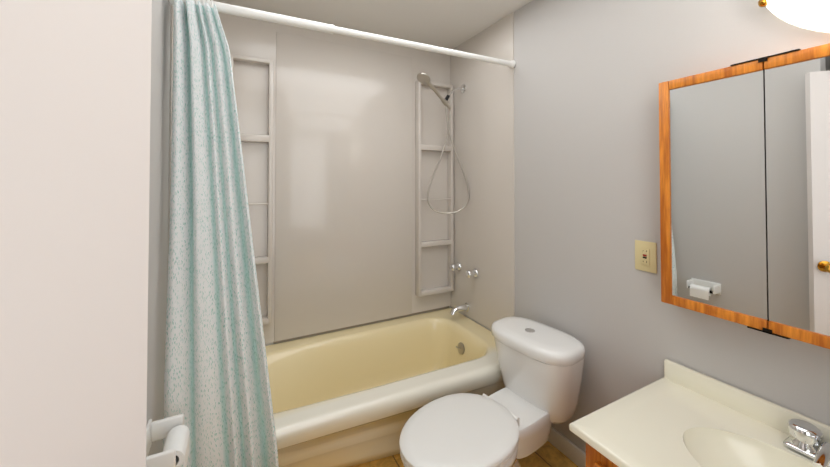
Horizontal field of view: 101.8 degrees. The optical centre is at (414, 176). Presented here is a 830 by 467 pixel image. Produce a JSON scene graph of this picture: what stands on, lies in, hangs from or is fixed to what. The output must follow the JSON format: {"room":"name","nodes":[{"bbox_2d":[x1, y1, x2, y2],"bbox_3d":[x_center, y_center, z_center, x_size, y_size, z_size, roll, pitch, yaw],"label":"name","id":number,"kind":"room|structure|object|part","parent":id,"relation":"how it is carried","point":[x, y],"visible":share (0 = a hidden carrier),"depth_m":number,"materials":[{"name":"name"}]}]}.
{"room":"bathroom","nodes":[
{"label":"bathroom","id":0,"kind":"room"},
{"bbox_2d":[146,0,169,455],"bbox_3d":[-0.926,0.192,1.145,0.100,2.440,1.600,0,-1,-28],"label":"wall","id":1,"kind":"structure","parent":0,"point":[159,171],"depth_m":1.14,"materials":[{"name":"grey paint"}]},
{"bbox_2d":[0,0,151,466],"bbox_3d":[-0.535,0.375,0.172,0.589,2.018,0.562,0,-1,-28],"label":"door","id":2,"kind":"structure","parent":1,"relation":"in","point":[75,88],"depth_m":0.44,"materials":[{"name":"white paint"}]},
{"bbox_2d":[146,414,189,466],"bbox_3d":[-0.725,0.794,0.976,0.109,0.110,0.176,0,-1,-28],"label":"toilet paper holder","id":3,"kind":"object","parent":1,"relation":"attached to","point":[174,431],"visible":0.9,"depth_m":0.99,"materials":[{"name":"white plastic"}]},
{"bbox_2d":[167,5,173,280],"bbox_3d":[-1.096,-0.008,1.587,0.006,2.025,0.654,0,-1,-28],"label":"wall","id":4,"kind":"structure","parent":1,"relation":"attached to","point":[171,86],"depth_m":1.30,"materials":[{"name":"white paint"}]},
{"bbox_2d":[265,306,450,345],"bbox_3d":[-0.552,0.211,2.300,1.835,2.440,0.100,0,-1,-28],"label":"wall","id":5,"kind":"structure","parent":0,"point":[267,344],"depth_m":2.22,"materials":[{"name":"grey paint"}]},
{"bbox_2d":[210,0,449,63],"bbox_3d":[-0.484,-0.955,2.296,1.735,0.110,0.003,0,-1,-28],"label":"wall","id":6,"kind":"structure","parent":5,"relation":"attached to","point":[394,49],"depth_m":2.28,"materials":[{"name":"white paint"}]},
{"bbox_2d":[221,20,450,343],"bbox_3d":[-0.483,0.058,2.279,1.735,1.915,0.006,0,-1,-28],"label":"wall","id":7,"kind":"structure","parent":5,"relation":"attached to","point":[247,40],"depth_m":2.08,"materials":[{"name":"beige plastic"}]},
{"bbox_2d":[230,53,273,324],"bbox_3d":[-0.969,0.087,1.988,0.238,1.578,0.058,0,-1,-28],"label":"shelf","id":8,"kind":"object","parent":7,"relation":"attached to","point":[253,78],"visible":0.69,"depth_m":2.02,"materials":[{"name":"beige plastic"}]},
{"bbox_2d":[273,306,448,343],"bbox_3d":[-0.298,1.021,2.357,1.280,0.013,0.004,0,-1,-28],"label":"trim","id":9,"kind":"structure","parent":7,"relation":"attached to","point":[285,340],"depth_m":2.31,"materials":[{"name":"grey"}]},
{"bbox_2d":[415,80,453,296],"bbox_3d":[0.151,0.085,2.574,0.311,1.600,0.058,0,-1,-28],"label":"shelf","id":10,"kind":"object","parent":7,"relation":"attached to","point":[434,247],"visible":0.88,"depth_m":2.59,"materials":[{"name":"beige plastic"}]},
{"bbox_2d":[215,0,532,48],"bbox_3d":[0.123,-1.053,1.139,1.935,0.050,2.820,0,-1,-28],"label":"ceiling","id":11,"kind":"structure","parent":0,"point":[450,24],"depth_m":2.11,"materials":[{"name":"white paint"}]},
{"bbox_2d":[351,441,577,466],"bbox_3d":[0.123,1.436,1.098,1.935,0.050,2.820,0,-1,-28],"label":"floor","id":12,"kind":"structure","parent":0,"point":[547,454],"depth_m":1.69,"materials":[{"name":"wood"}]},
{"bbox_2d":[265,308,504,466],"bbox_3d":[-0.289,1.224,1.889,1.729,0.400,0.837,0,-1,-28],"label":"bathtub","id":13,"kind":"object","parent":12,"relation":"on","point":[350,397],"visible":0.52,"depth_m":1.92,"materials":[{"name":"ceramic"}]},
{"bbox_2d":[399,316,584,466],"bbox_3d":[0.334,1.091,1.511,0.917,0.654,0.500,0,-1,-28],"label":"toilet","id":14,"kind":"object","parent":12,"relation":"on","point":[541,365],"visible":1,"depth_m":1.48,"materials":[{"name":"white ceramic"}]},
{"bbox_3d":[0.177,1.057,1.376,0.511,0.019,0.399,0,-1,-28],"label":"seat","id":15,"kind":"part","parent":14,"relation":"part of","materials":[{"name":"white plastic"}]},
{"bbox_3d":[0.178,1.031,1.377,0.517,0.028,0.405,0,-1,-28],"label":"seat lid","id":16,"kind":"part","parent":14,"relation":"part of","materials":[{"name":"white plastic"}]},
{"bbox_3d":[0.244,1.242,1.409,0.656,0.348,0.389,0,-1,-28],"label":"bowl","id":17,"kind":"part","parent":14,"relation":"part of","materials":[{"name":"white ceramic"}]},
{"bbox_3d":[0.597,0.804,1.679,0.297,0.064,0.455,0,-1,-28],"label":"tank lid","id":18,"kind":"part","parent":14,"relation":"part of","materials":[{"name":"white ceramic"}]},
{"bbox_2d":[569,359,829,466],"bbox_3d":[0.966,1.053,0.754,0.558,0.706,0.990,0,-1,-28],"label":"bathroom vanity","id":19,"kind":"object","parent":12,"relation":"on","point":[678,415],"visible":1,"depth_m":1.03,"materials":[{"name":"brown wood"}]},
{"bbox_2d":[783,419,829,466],"bbox_3d":[1.087,0.739,0.886,0.156,0.074,0.180,0,-1,-28],"label":"faucet","id":20,"kind":"object","parent":19,"relation":"on","point":[801,447],"depth_m":0.94,"materials":[{"name":"silver metal"}]},
{"bbox_2d":[451,0,829,452],"bbox_3d":[0.936,0.198,1.544,0.100,2.440,2.820,0,-1,-28],"label":"wall","id":21,"kind":"structure","parent":0,"point":[590,76],"depth_m":1.51,"materials":[{"name":"grey paint"}]},
{"bbox_2d":[163,0,515,466],"bbox_3d":[-0.125,0.328,1.591,1.728,2.102,0.211,0,-1,-28],"label":"shower curtain rod","id":22,"kind":"object","parent":21,"relation":"attached to","point":[217,391],"visible":0.96,"depth_m":1.24,"materials":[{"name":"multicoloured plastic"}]},
{"bbox_2d":[163,0,278,466],"bbox_3d":[-0.695,0.363,1.265,0.380,2.022,0.163,0,-1,-28],"label":"shower curtain","id":23,"kind":"object","parent":22,"relation":"hanging from","point":[216,375],"depth_m":1.24,"materials":[{"name":"fabric"}]},
{"bbox_2d":[450,12,514,328],"bbox_3d":[0.445,0.004,2.370,0.006,2.025,0.694,0,-1,-28],"label":"wall","id":24,"kind":"structure","parent":21,"relation":"attached to","point":[483,138],"depth_m":2.29,"materials":[{"name":"beige plastic"}]},
{"bbox_2d":[417,72,469,213],"bbox_3d":[0.185,-0.218,2.423,0.410,0.983,0.169,0,-1,-28],"label":"handheld shower","id":25,"kind":"object","parent":24,"relation":"attached to","point":[423,77],"visible":1,"depth_m":2.45,"materials":[{"name":"silver metal"}]},
{"bbox_3d":[0.241,-0.137,2.457,0.271,0.821,0.159,0,-1,-28],"label":"hose cord","id":26,"kind":"part","parent":25,"relation":"part of","materials":[{"name":"silver metal"}]},
{"bbox_2d":[449,263,460,270],"bbox_3d":[0.301,0.687,2.549,0.074,0.060,0.060,0,-1,-28],"label":"tub valve","id":27,"kind":"object","parent":24,"relation":"attached to","point":[454,267],"visible":1,"depth_m":2.54,"materials":[{"name":"silver metal"}]},
{"bbox_2d":[450,303,469,315],"bbox_3d":[0.319,0.961,2.437,0.143,0.073,0.060,0,-1,-28],"label":"tub spout","id":28,"kind":"object","parent":24,"relation":"attached to","point":[459,308],"visible":1,"depth_m":2.42,"materials":[{"name":"silver metal"}]},
{"bbox_2d":[466,269,477,277],"bbox_3d":[0.395,0.684,2.368,0.074,0.060,0.060,0,-1,-28],"label":"tub valve","id":29,"kind":"object","parent":24,"relation":"attached to","point":[470,273],"visible":1,"depth_m":2.36,"materials":[{"name":"silver metal"}]},
{"bbox_2d":[547,427,585,466],"bbox_3d":[1.087,1.369,1.113,0.014,0.085,1.750,0,-1,-28],"label":"baseboard","id":30,"kind":"structure","parent":21,"relation":"attached to","point":[570,450],"depth_m":1.70,"materials":[{"name":"white wood"}]},
{"bbox_2d":[635,240,656,273],"bbox_3d":[0.951,0.330,1.393,0.010,0.124,0.084,0,-1,-28],"label":"outlet","id":31,"kind":"object","parent":21,"relation":"attached to","point":[646,256],"visible":1,"depth_m":1.39,"materials":[{"name":"beige plastic"}]},
{"bbox_2d":[659,43,829,348],"bbox_3d":[1.156,0.052,0.904,0.101,0.824,0.858,0,-1,-28],"label":"upper cabinet","id":32,"kind":"object","parent":21,"relation":"attached to","point":[744,152],"visible":1,"depth_m":1.04,"materials":[{"name":"brown wood"}]},
{"bbox_3d":[0.990,0.056,1.141,0.020,0.818,0.285,0,-1,-28],"label":"frame","id":33,"kind":"part","parent":32,"relation":"part of","materials":[{"name":"brown wood"}]},
{"bbox_2d":[669,70,766,319],"bbox_3d":[0.996,0.056,1.125,0.004,0.754,0.253,0,-1,-28],"label":"mirror","id":34,"kind":"object","parent":32,"relation":"attached to","point":[718,122],"depth_m":1.11,"materials":[{"name":"clear glass"}]},
{"bbox_3d":[1.123,0.052,0.887,0.020,0.818,0.284,0,-1,-28],"label":"frame","id":35,"kind":"part","parent":32,"relation":"part of","materials":[{"name":"brown wood"}]},
{"bbox_2d":[765,56,829,335],"bbox_3d":[1.121,0.052,0.886,0.004,0.754,0.284,0,-1,-28],"label":"mirror","id":36,"kind":"object","parent":32,"relation":"attached to","point":[797,89],"depth_m":0.95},
{"bbox_2d":[664,359,829,446],"bbox_3d":[1.204,0.742,0.884,0.020,0.072,0.978,0,-1,-28],"label":"backsplash","id":37,"kind":"structure","parent":21,"relation":"attached to","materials":[{"name":"beige stone"}]},
{"bbox_2d":[758,0,829,32],"bbox_3d":[1.215,-0.642,0.772,0.132,0.556,0.670,0,-1,-28],"label":"sconce","id":38,"kind":"object","parent":21,"relation":"attached to","point":[814,15],"visible":0.98,"depth_m":0.97,"materials":[{"name":"white glass"}]}
]}

